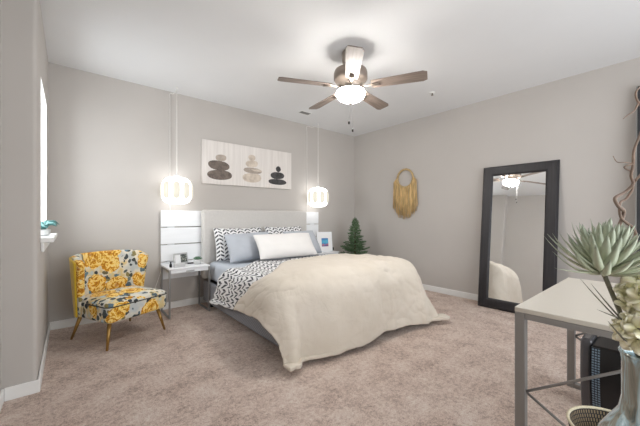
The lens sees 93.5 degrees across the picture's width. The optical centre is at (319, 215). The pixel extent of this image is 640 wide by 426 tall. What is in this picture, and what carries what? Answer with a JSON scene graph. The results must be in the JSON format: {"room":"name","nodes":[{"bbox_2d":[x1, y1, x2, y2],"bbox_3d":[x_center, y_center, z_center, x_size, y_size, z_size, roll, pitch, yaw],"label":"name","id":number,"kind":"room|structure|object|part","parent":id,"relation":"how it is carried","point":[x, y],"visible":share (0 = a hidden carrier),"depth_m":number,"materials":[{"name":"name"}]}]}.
{"room":"bedroom","nodes":[
{"label":"bedroom","id":0,"kind":"room"},
{"bbox_2d":[0,0,0,390],"bbox_3d":[-0.796,-0.200,0.348,0.120,2.740,4.120,0,0,-40],"label":"wall","id":1,"kind":"structure","parent":0,"point":[0,0],"depth_m":1.88,"materials":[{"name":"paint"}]},
{"bbox_2d":[1,0,36,389],"bbox_3d":[-2.001,-0.200,1.911,0.300,2.740,0.025,0,0,-40],"label":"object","id":2,"kind":"structure","parent":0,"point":[18,17],"depth_m":1.94,"materials":[{"name":"paint"}]},
{"bbox_2d":[37,0,47,379],"bbox_3d":[-2.449,-0.200,2.449,0.300,2.740,1.375,0,0,-40],"label":"wall","id":3,"kind":"structure","parent":0,"point":[42,58],"depth_m":2.24,"materials":[{"name":"paint"}]},
{"bbox_2d":[0,323,49,410],"bbox_3d":[-1.131,1.127,0.984,0.181,0.085,5.286,0,0,-40],"label":"baseboard","id":4,"kind":"structure","parent":3,"relation":"attached to","point":[32,387],"depth_m":1.96,"materials":[{"name":"white paint"}]},
{"bbox_2d":[40,79,56,251],"bbox_3d":[-2.380,-0.395,2.533,0.235,1.330,0.845,0,0,-40],"label":"window","id":5,"kind":"structure","parent":3,"relation":"in","point":[45,241],"depth_m":2.83,"materials":[{"name":"white paint"}]},
{"bbox_3d":[-2.364,0.218,2.546,0.195,0.104,0.845,0,0,-40],"label":"sill","id":6,"kind":"part","parent":5,"relation":"part of","materials":[{"name":"white paint"}]},
{"bbox_2d":[41,220,57,235],"bbox_3d":[-2.312,0.099,2.521,0.197,0.130,0.160,0,0,-40],"label":"plant","id":7,"kind":"object","parent":5,"relation":"on","point":[44,225],"visible":0.67,"depth_m":2.52,"materials":[{"name":"teal plant"}]},
{"bbox_3d":[-2.313,0.138,2.520,0.090,0.052,0.090,0,0,-40],"label":"plant pot","id":8,"kind":"part","parent":7,"relation":"part of","materials":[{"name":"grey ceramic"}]},
{"bbox_2d":[48,62,354,321],"bbox_3d":[-1.153,-0.200,4.502,4.920,2.740,0.120,0,0,-40],"label":"wall","id":9,"kind":"structure","parent":0,"point":[112,142],"depth_m":3.62,"materials":[{"name":"paint"}]},
{"bbox_2d":[48,296,205,329],"bbox_3d":[-1.041,1.127,4.508,4.500,0.085,0.014,0,0,-40],"label":"baseboard","id":10,"kind":"structure","parent":9,"relation":"attached to","point":[54,325],"depth_m":3.27,"materials":[{"name":"white paint"}]},
{"bbox_2d":[161,210,317,279],"bbox_3d":[-1.004,0.358,4.518,2.510,0.854,0.043,0,0,-40],"label":"wall panel","id":11,"kind":"object","parent":9,"relation":"attached to","point":[170,235],"visible":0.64,"depth_m":3.86,"materials":[{"name":"white wood"}]},
{"bbox_2d":[201,139,290,188],"bbox_3d":[-1.032,-0.735,4.498,1.440,0.596,0.034,0,0,-40],"label":"print","id":12,"kind":"object","parent":9,"relation":"attached to","point":[222,163],"visible":1,"depth_m":4.41,"materials":[{"name":"white wood"}]},
{"bbox_2d":[0,290,583,425],"bbox_3d":[0.478,1.220,2.334,5.250,0.100,5.600,0,0,-40],"label":"floor","id":13,"kind":"structure","parent":0,"point":[206,368],"depth_m":2.22,"materials":[{"name":"beige carpet"}]},
{"bbox_2d":[69,250,166,350],"bbox_3d":[-1.999,0.769,2.989,0.705,0.808,0.703,0,0,26],"label":"accent chair","id":14,"kind":"object","parent":13,"relation":"on","point":[107,287],"visible":1,"depth_m":2.94,"materials":[{"name":"fabric"}]},
{"bbox_3d":[-2.311,1.046,2.867,0.115,0.255,0.037,0,0,-6],"label":"leg","id":15,"kind":"part","parent":14,"relation":"part of","materials":[{"name":"gold metal"}]},
{"bbox_3d":[-1.860,1.046,2.644,0.037,0.253,0.100,0,0,-11],"label":"leg","id":16,"kind":"part","parent":14,"relation":"part of","materials":[{"name":"gold metal"}]},
{"bbox_3d":[-2.157,0.650,3.066,0.315,0.570,0.668,0,0,26],"label":"backrest","id":17,"kind":"part","parent":14,"relation":"part of","materials":[{"name":"fabric"}]},
{"bbox_3d":[-1.938,0.832,2.959,0.555,0.206,0.584,0,0,26],"label":"seat","id":18,"kind":"part","parent":14,"relation":"part of","materials":[{"name":"fabric"}]},
{"bbox_3d":[-1.642,1.046,3.095,0.100,0.253,0.037,0,0,-27],"label":"leg","id":19,"kind":"part","parent":14,"relation":"part of","materials":[{"name":"gold metal"}]},
{"bbox_2d":[161,262,209,318],"bbox_3d":[-1.652,0.885,3.700,0.466,0.570,0.394,0,0,-40],"label":"nightstand","id":20,"kind":"object","parent":13,"relation":"on","point":[193,267],"visible":0.88,"depth_m":3.63,"materials":[{"name":"white paint"}]},
{"bbox_3d":[-1.825,0.894,3.558,0.018,0.552,0.390,0,0,-40],"label":"frame","id":21,"kind":"part","parent":20,"relation":"part of","materials":[{"name":"grey metal"}]},
{"bbox_2d":[173,263,184,267],"bbox_3d":[-1.657,0.579,3.545,0.120,0.041,0.045,0,0,-40],"label":"trinket box","id":22,"kind":"object","parent":20,"relation":"on","point":[176,264],"visible":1,"depth_m":3.53,"materials":[{"name":"silver metal"}]},
{"bbox_2d":[173,252,187,263],"bbox_3d":[-1.716,0.528,3.710,0.041,0.143,0.188,0,0,30],"label":"photo frame","id":23,"kind":"object","parent":20,"relation":"on","point":[178,257],"visible":0.8,"depth_m":3.70,"materials":[{"name":"silver metal"}]},
{"bbox_3d":[-1.649,0.641,3.696,0.426,0.042,0.364,0,0,-40],"label":"drawer","id":24,"kind":"part","parent":20,"relation":"part of","materials":[{"name":"white paint"}]},
{"bbox_2d":[193,256,201,263],"bbox_3d":[-1.533,0.551,3.763,0.109,0.096,0.104,0,0,13],"label":"potted succulent","id":25,"kind":"object","parent":20,"relation":"on","point":[196,260],"visible":1,"depth_m":3.73,"materials":[{"name":"green plant"}]},
{"bbox_2d":[193,259,201,263],"bbox_3d":[-1.530,0.569,3.759,0.097,0.060,0.097,0,0,-40],"label":"plant pot","id":26,"kind":"object","parent":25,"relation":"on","point":[196,261],"depth_m":3.73,"materials":[{"name":"grey ceramic"}]},
{"bbox_3d":[-1.481,0.894,3.845,0.018,0.552,0.390,0,0,-40],"label":"frame","id":27,"kind":"part","parent":20,"relation":"part of","materials":[{"name":"grey metal"}]},
{"bbox_2d":[201,210,305,346],"bbox_3d":[-0.255,0.542,3.721,1.700,1.255,2.110,0,0,-40],"label":"platform bed","id":28,"kind":"object","parent":13,"relation":"on","point":[210,219],"visible":0.32,"depth_m":4.01,"materials":[{"name":"grey fabric"}]},
{"bbox_3d":[-0.857,0.965,3.155,0.050,0.260,2.010,0,0,-40],"label":"rail","id":29,"kind":"part","parent":28,"relation":"part of","materials":[{"name":"grey fabric"}]},
{"bbox_3d":[-0.897,0.370,4.491,1.700,0.910,0.105,0,0,-40],"label":"headboard","id":30,"kind":"part","parent":28,"relation":"part of","materials":[{"name":"fabric"}]},
{"bbox_2d":[210,255,315,281],"bbox_3d":[-0.261,0.715,3.693,1.545,0.239,1.915,0,0,-40],"label":"mattress","id":31,"kind":"object","parent":28,"relation":"on","point":[216,268],"visible":0.19,"depth_m":3.77,"materials":[{"name":"white fabric"}]},
{"bbox_2d":[213,227,260,261],"bbox_3d":[-1.082,0.370,4.089,0.696,0.420,0.220,0,0,-39],"label":"pillow","id":32,"kind":"object","parent":31,"relation":"on","point":[222,253],"visible":0.37,"depth_m":3.90,"materials":[{"name":"fabric"}]},
{"bbox_2d":[224,231,268,262],"bbox_3d":[-0.913,0.395,3.948,0.629,0.358,0.270,0,0,-35],"label":"pillow","id":33,"kind":"object","parent":31,"relation":"on","point":[243,246],"visible":0.67,"depth_m":3.81,"materials":[{"name":"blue fabric"}]},
{"bbox_2d":[209,254,327,309],"bbox_3d":[-0.257,0.770,3.684,1.877,0.451,1.390,0,0,-40],"label":"quilt","id":34,"kind":"object","parent":31,"relation":"on","point":[233,283],"visible":0.25,"depth_m":3.15,"materials":[{"name":"white fabric"}]},
{"bbox_2d":[253,233,316,259],"bbox_3d":[-0.442,0.385,3.977,0.851,0.306,0.274,0,0,-36],"label":"pillow","id":35,"kind":"object","parent":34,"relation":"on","point":[270,246],"visible":1,"depth_m":3.86,"materials":[{"name":"white fabric"}]},
{"bbox_2d":[264,226,301,233],"bbox_3d":[-0.514,0.370,4.563,0.224,0.420,0.683,0,0,44],"label":"pillow","id":36,"kind":"object","parent":31,"relation":"on","point":[271,230],"visible":0.27,"depth_m":4.48,"materials":[{"name":"fabric"}]},
{"bbox_2d":[283,230,321,252],"bbox_3d":[-0.253,0.395,4.484,0.582,0.343,0.274,0,0,-44],"label":"pillow","id":37,"kind":"object","parent":31,"relation":"on","point":[316,245],"visible":0.25,"depth_m":4.53,"materials":[{"name":"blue fabric"}]},
{"bbox_2d":[234,253,449,371],"bbox_3d":[0.197,0.796,3.184,2.096,0.690,1.322,0,0,-37],"label":"duvet","id":38,"kind":"object","parent":31,"relation":"on","point":[315,307],"visible":1,"depth_m":2.58,"materials":[{"name":"white fabric"}]},
{"bbox_2d":[317,251,338,254],"bbox_3d":[0.028,0.885,5.100,0.466,0.570,0.394,0,0,-40],"label":"nightstand","id":39,"kind":"object","parent":13,"relation":"on","point":[333,252],"visible":0.22,"depth_m":4.95,"materials":[{"name":"white paint"}]},
{"bbox_2d":[316,232,332,251],"bbox_3d":[0.078,0.434,5.053,0.270,0.332,0.070,0,0,-22],"label":"art frame","id":40,"kind":"object","parent":39,"relation":"on","point":[324,239],"visible":0.79,"depth_m":5.04,"materials":[{"name":"white paint"}]},
{"bbox_2d":[321,238,327,246],"bbox_3d":[0.083,0.440,5.040,0.119,0.138,0.002,0,-9,-22],"label":"art print","id":41,"kind":"object","parent":40,"relation":"attached to","point":[324,240],"depth_m":5.04},
{"bbox_2d":[340,217,368,254],"bbox_3d":[0.601,0.591,5.280,0.647,1.157,0.609,0,0,-7],"label":"artificial tree","id":42,"kind":"object","parent":13,"relation":"on","point":[355,246],"visible":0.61,"depth_m":5.25,"materials":[{"name":"green plant"}]},
{"bbox_2d":[478,160,559,312],"bbox_3d":[2.401,0.260,3.691,0.237,1.819,0.820,0,0,-41],"label":"floor mirror","id":43,"kind":"object","parent":13,"relation":"on","point":[520,202],"visible":0.81,"depth_m":3.67,"materials":[{"name":"black wood"}]},
{"bbox_2d":[488,171,545,303],"bbox_3d":[2.404,0.259,3.694,0.004,1.586,0.576,9,-6,-41],"label":"mirror glass","id":44,"kind":"object","parent":43,"relation":"attached to","point":[517,199],"depth_m":3.68,"materials":[{"name":"silver mirror"}]},
{"bbox_2d":[515,277,624,425],"bbox_3d":[1.521,0.799,1.529,1.058,0.742,0.608,0,0,-40],"label":"desk","id":45,"kind":"object","parent":13,"relation":"on","point":[569,304],"visible":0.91,"depth_m":1.41,"materials":[{"name":"white laminate"}]},
{"bbox_3d":[0.949,0.810,1.421,0.042,0.720,0.042,0,0,-40],"label":"leg","id":46,"kind":"part","parent":45,"relation":"part of","materials":[{"name":"grey paint"}]},
{"bbox_3d":[1.131,0.464,1.204,0.042,0.028,0.524,0,0,-40],"label":"rail","id":47,"kind":"part","parent":45,"relation":"part of","materials":[{"name":"grey metal"}]},
{"bbox_3d":[1.730,0.810,2.071,0.042,0.720,0.042,0,0,-40],"label":"leg","id":48,"kind":"part","parent":45,"relation":"part of","materials":[{"name":"grey paint"}]},
{"bbox_2d":[566,405,610,425],"bbox_3d":[1.359,1.073,1.369,0.372,0.194,0.372,0,0,-40],"label":"woven basket","id":49,"kind":"object","parent":13,"relation":"on","point":[582,415],"visible":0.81,"depth_m":1.53,"materials":[{"name":"beige wicker"}]},
{"bbox_2d":[580,333,620,409],"bbox_3d":[1.732,0.953,1.764,0.253,0.435,0.290,0,0,-40],"label":"computer tower","id":50,"kind":"object","parent":13,"relation":"on","point":[598,354],"visible":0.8,"depth_m":1.74,"materials":[{"name":"black plastic"}]},
{"bbox_2d":[597,345,639,425],"bbox_3d":[1.057,0.803,0.947,0.316,0.733,0.316,0,0,-40],"label":"vase","id":51,"kind":"object","parent":13,"relation":"on","point":[627,411],"visible":0.77,"depth_m":0.96,"materials":[{"name":"silver glass"}]},
{"bbox_2d":[543,218,639,358],"bbox_3d":[0.954,0.288,1.031,0.383,0.567,0.309,0,0,5],"label":"plant","id":52,"kind":"object","parent":51,"relation":"in","point":[607,250],"visible":0.96,"depth_m":0.98,"materials":[{"name":"green plant"}]},
{"bbox_3d":[1.012,0.381,0.988,0.134,0.383,0.014,0,0,43],"label":"stem","id":53,"kind":"part","parent":52,"relation":"part of","materials":[{"name":"beige plant"}]},
{"bbox_2d":[609,312,639,355],"bbox_3d":[0.990,0.433,0.927,0.131,0.277,0.138,0,0,19],"label":"bloom","id":54,"kind":"object","parent":51,"relation":"in","point":[627,327],"visible":0.98,"depth_m":0.92,"materials":[{"name":"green plant"}]},
{"bbox_2d":[612,275,639,314],"bbox_3d":[1.025,0.378,0.950,0.156,0.385,0.147,0,0,-40],"label":"bloom","id":55,"kind":"object","parent":51,"relation":"in","point":[627,290],"visible":0.97,"depth_m":0.95,"materials":[{"name":"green plant"}]},
{"bbox_2d":[613,132,639,339],"bbox_3d":[1.054,0.094,1.014,0.100,0.916,0.168,0,0,38],"label":"branch","id":56,"kind":"object","parent":51,"relation":"in","point":[632,164],"visible":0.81,"depth_m":1.05,"materials":[{"name":"brown plant"}]},
{"bbox_2d":[618,174,639,272],"bbox_3d":[1.101,0.156,1.041,0.210,0.789,0.100,0,0,-40],"label":"branch","id":57,"kind":"object","parent":51,"relation":"in","point":[632,189],"visible":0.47,"depth_m":1.06,"materials":[{"name":"brown plant"}]},
{"bbox_2d":[623,86,639,118],"bbox_3d":[1.089,0.052,0.988,0.104,0.997,0.091,0,0,-2],"label":"branch","id":58,"kind":"object","parent":51,"relation":"in","point":[638,88],"visible":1,"depth_m":1.03,"materials":[{"name":"brown plant"}]},
{"bbox_3d":[1.082,0.052,1.001,0.048,0.997,0.124,0,0,43],"label":"stem","id":59,"kind":"part","parent":58,"relation":"part of","materials":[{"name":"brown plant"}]},
{"bbox_2d":[635,86,639,266],"bbox_3d":[3.285,-0.048,2.579,0.222,2.435,0.804,0,0,-40],"label":"panel","id":60,"kind":"object","parent":13,"relation":"on","point":[637,194],"visible":0.44,"depth_m":2.88,"materials":[{"name":"grey metal"}]},
{"bbox_2d":[40,0,639,136],"bbox_3d":[0.478,-1.620,2.334,5.250,0.100,5.600,0,0,-40],"label":"ceiling","id":61,"kind":"structure","parent":0,"point":[233,53],"depth_m":2.76,"materials":[{"name":"paint"}]},
{"bbox_2d":[160,87,192,203],"bbox_3d":[-1.749,-0.789,3.679,0.367,1.560,0.367,0,0,-17],"label":"pendant lamp","id":62,"kind":"object","parent":61,"relation":"hanging from","point":[176,189],"visible":1,"depth_m":3.55,"materials":[{"name":"white glass"}]},
{"bbox_3d":[-1.798,-0.308,3.513,0.084,0.200,0.023,0,0,16],"label":"shade panel","id":63,"kind":"part","parent":62,"relation":"part of","materials":[{"name":"yellow"}]},
{"bbox_3d":[-1.680,-0.308,3.521,0.084,0.200,0.023,0,0,-24],"label":"shade panel","id":64,"kind":"part","parent":62,"relation":"part of","materials":[{"name":"yellow"}]},
{"bbox_3d":[-1.750,-0.308,3.680,0.350,0.330,0.350,0,0,-40],"label":"lamp shade","id":65,"kind":"part","parent":62,"relation":"part of","materials":[{"name":"white glass"}]},
{"bbox_3d":[-1.594,-0.308,3.603,0.023,0.200,0.084,0,0,26],"label":"shade panel","id":66,"kind":"part","parent":62,"relation":"part of","materials":[{"name":"yellow"}]},
{"bbox_2d":[298,111,311,114],"bbox_3d":[-0.230,-1.567,4.581,0.195,0.006,0.112,0,0,-40],"label":"ceiling vent","id":67,"kind":"object","parent":61,"relation":"in","point":[300,112],"visible":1,"depth_m":4.59,"materials":[{"name":"grey metal"}]},
{"bbox_2d":[306,123,328,206],"bbox_3d":[-0.036,-0.791,5.113,0.367,1.555,0.374,0,0,-40],"label":"pendant lamp","id":68,"kind":"object","parent":61,"relation":"hanging from","point":[316,197],"visible":1,"depth_m":4.98,"materials":[{"name":"white glass"}]},
{"bbox_3d":[-0.176,-0.315,5.014,0.025,0.200,0.083,0,0,-40],"label":"shade panel","id":69,"kind":"part","parent":68,"relation":"part of","materials":[{"name":"yellow"}]},
{"bbox_3d":[-0.081,-0.315,4.944,0.084,0.200,0.023,0,0,16],"label":"shade panel","id":70,"kind":"part","parent":68,"relation":"part of","materials":[{"name":"yellow"}]},
{"bbox_3d":[-0.033,-0.315,5.110,0.350,0.330,0.350,0,0,-40],"label":"lamp shade","id":71,"kind":"part","parent":68,"relation":"part of","materials":[{"name":"white glass"}]},
{"bbox_3d":[0.037,-0.315,4.952,0.084,0.200,0.023,0,0,-24],"label":"shade panel","id":72,"kind":"part","parent":68,"relation":"part of","materials":[{"name":"yellow"}]},
{"bbox_2d":[277,45,427,131],"bbox_3d":[0.286,-1.167,2.905,1.335,0.805,1.319,0,0,-40],"label":"ceiling fan","id":73,"kind":"object","parent":61,"relation":"hanging from","point":[351,76],"visible":1,"depth_m":2.75,"materials":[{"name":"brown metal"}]},
{"bbox_3d":[-0.138,-1.226,2.753,0.490,0.035,0.137,0,0,-15],"label":"blade","id":74,"kind":"part","parent":73,"relation":"part of","materials":[{"name":"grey wood"}]},
{"bbox_3d":[0.049,-1.226,3.241,0.137,0.035,0.490,0,0,-33],"label":"blade","id":75,"kind":"part","parent":73,"relation":"part of","materials":[{"name":"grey wood"}]},
{"bbox_3d":[0.292,-1.136,2.868,0.276,0.104,0.276,0,0,-40],"label":"lamp shade","id":76,"kind":"part","parent":73,"relation":"part of","materials":[{"name":"white glass"}]},
{"bbox_3d":[0.268,-1.226,2.424,0.137,0.035,0.490,0,0,3],"label":"blade","id":77,"kind":"part","parent":73,"relation":"part of","materials":[{"name":"grey wood"}]},
{"bbox_3d":[0.572,-1.226,3.214,0.137,0.035,0.490,0,0,39],"label":"blade","id":78,"kind":"part","parent":73,"relation":"part of","materials":[{"name":"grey wood"}]},
{"bbox_3d":[0.707,-1.226,2.709,0.490,0.035,0.137,0,0,21],"label":"blade","id":79,"kind":"part","parent":73,"relation":"part of","materials":[{"name":"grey wood"}]},
{"bbox_2d":[355,57,639,294],"bbox_3d":[2.464,-0.200,3.910,0.120,2.740,5.420,0,0,-40],"label":"wall","id":80,"kind":"structure","parent":0,"point":[577,121],"depth_m":4.14,"materials":[{"name":"paint"}]},
{"bbox_2d":[393,168,417,217],"bbox_3d":[1.417,-0.370,5.030,0.045,0.854,0.491,0,0,-40],"label":"wall hanging","id":81,"kind":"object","parent":80,"relation":"attached to","point":[401,199],"depth_m":5.01},
{"bbox_2d":[422,284,477,300],"bbox_3d":[2.378,1.127,3.908,0.014,0.085,5.286,0,0,-40],"label":"baseboard","id":82,"kind":"structure","parent":80,"relation":"attached to","point":[461,294],"depth_m":4.43,"materials":[{"name":"white paint"}]}
]}

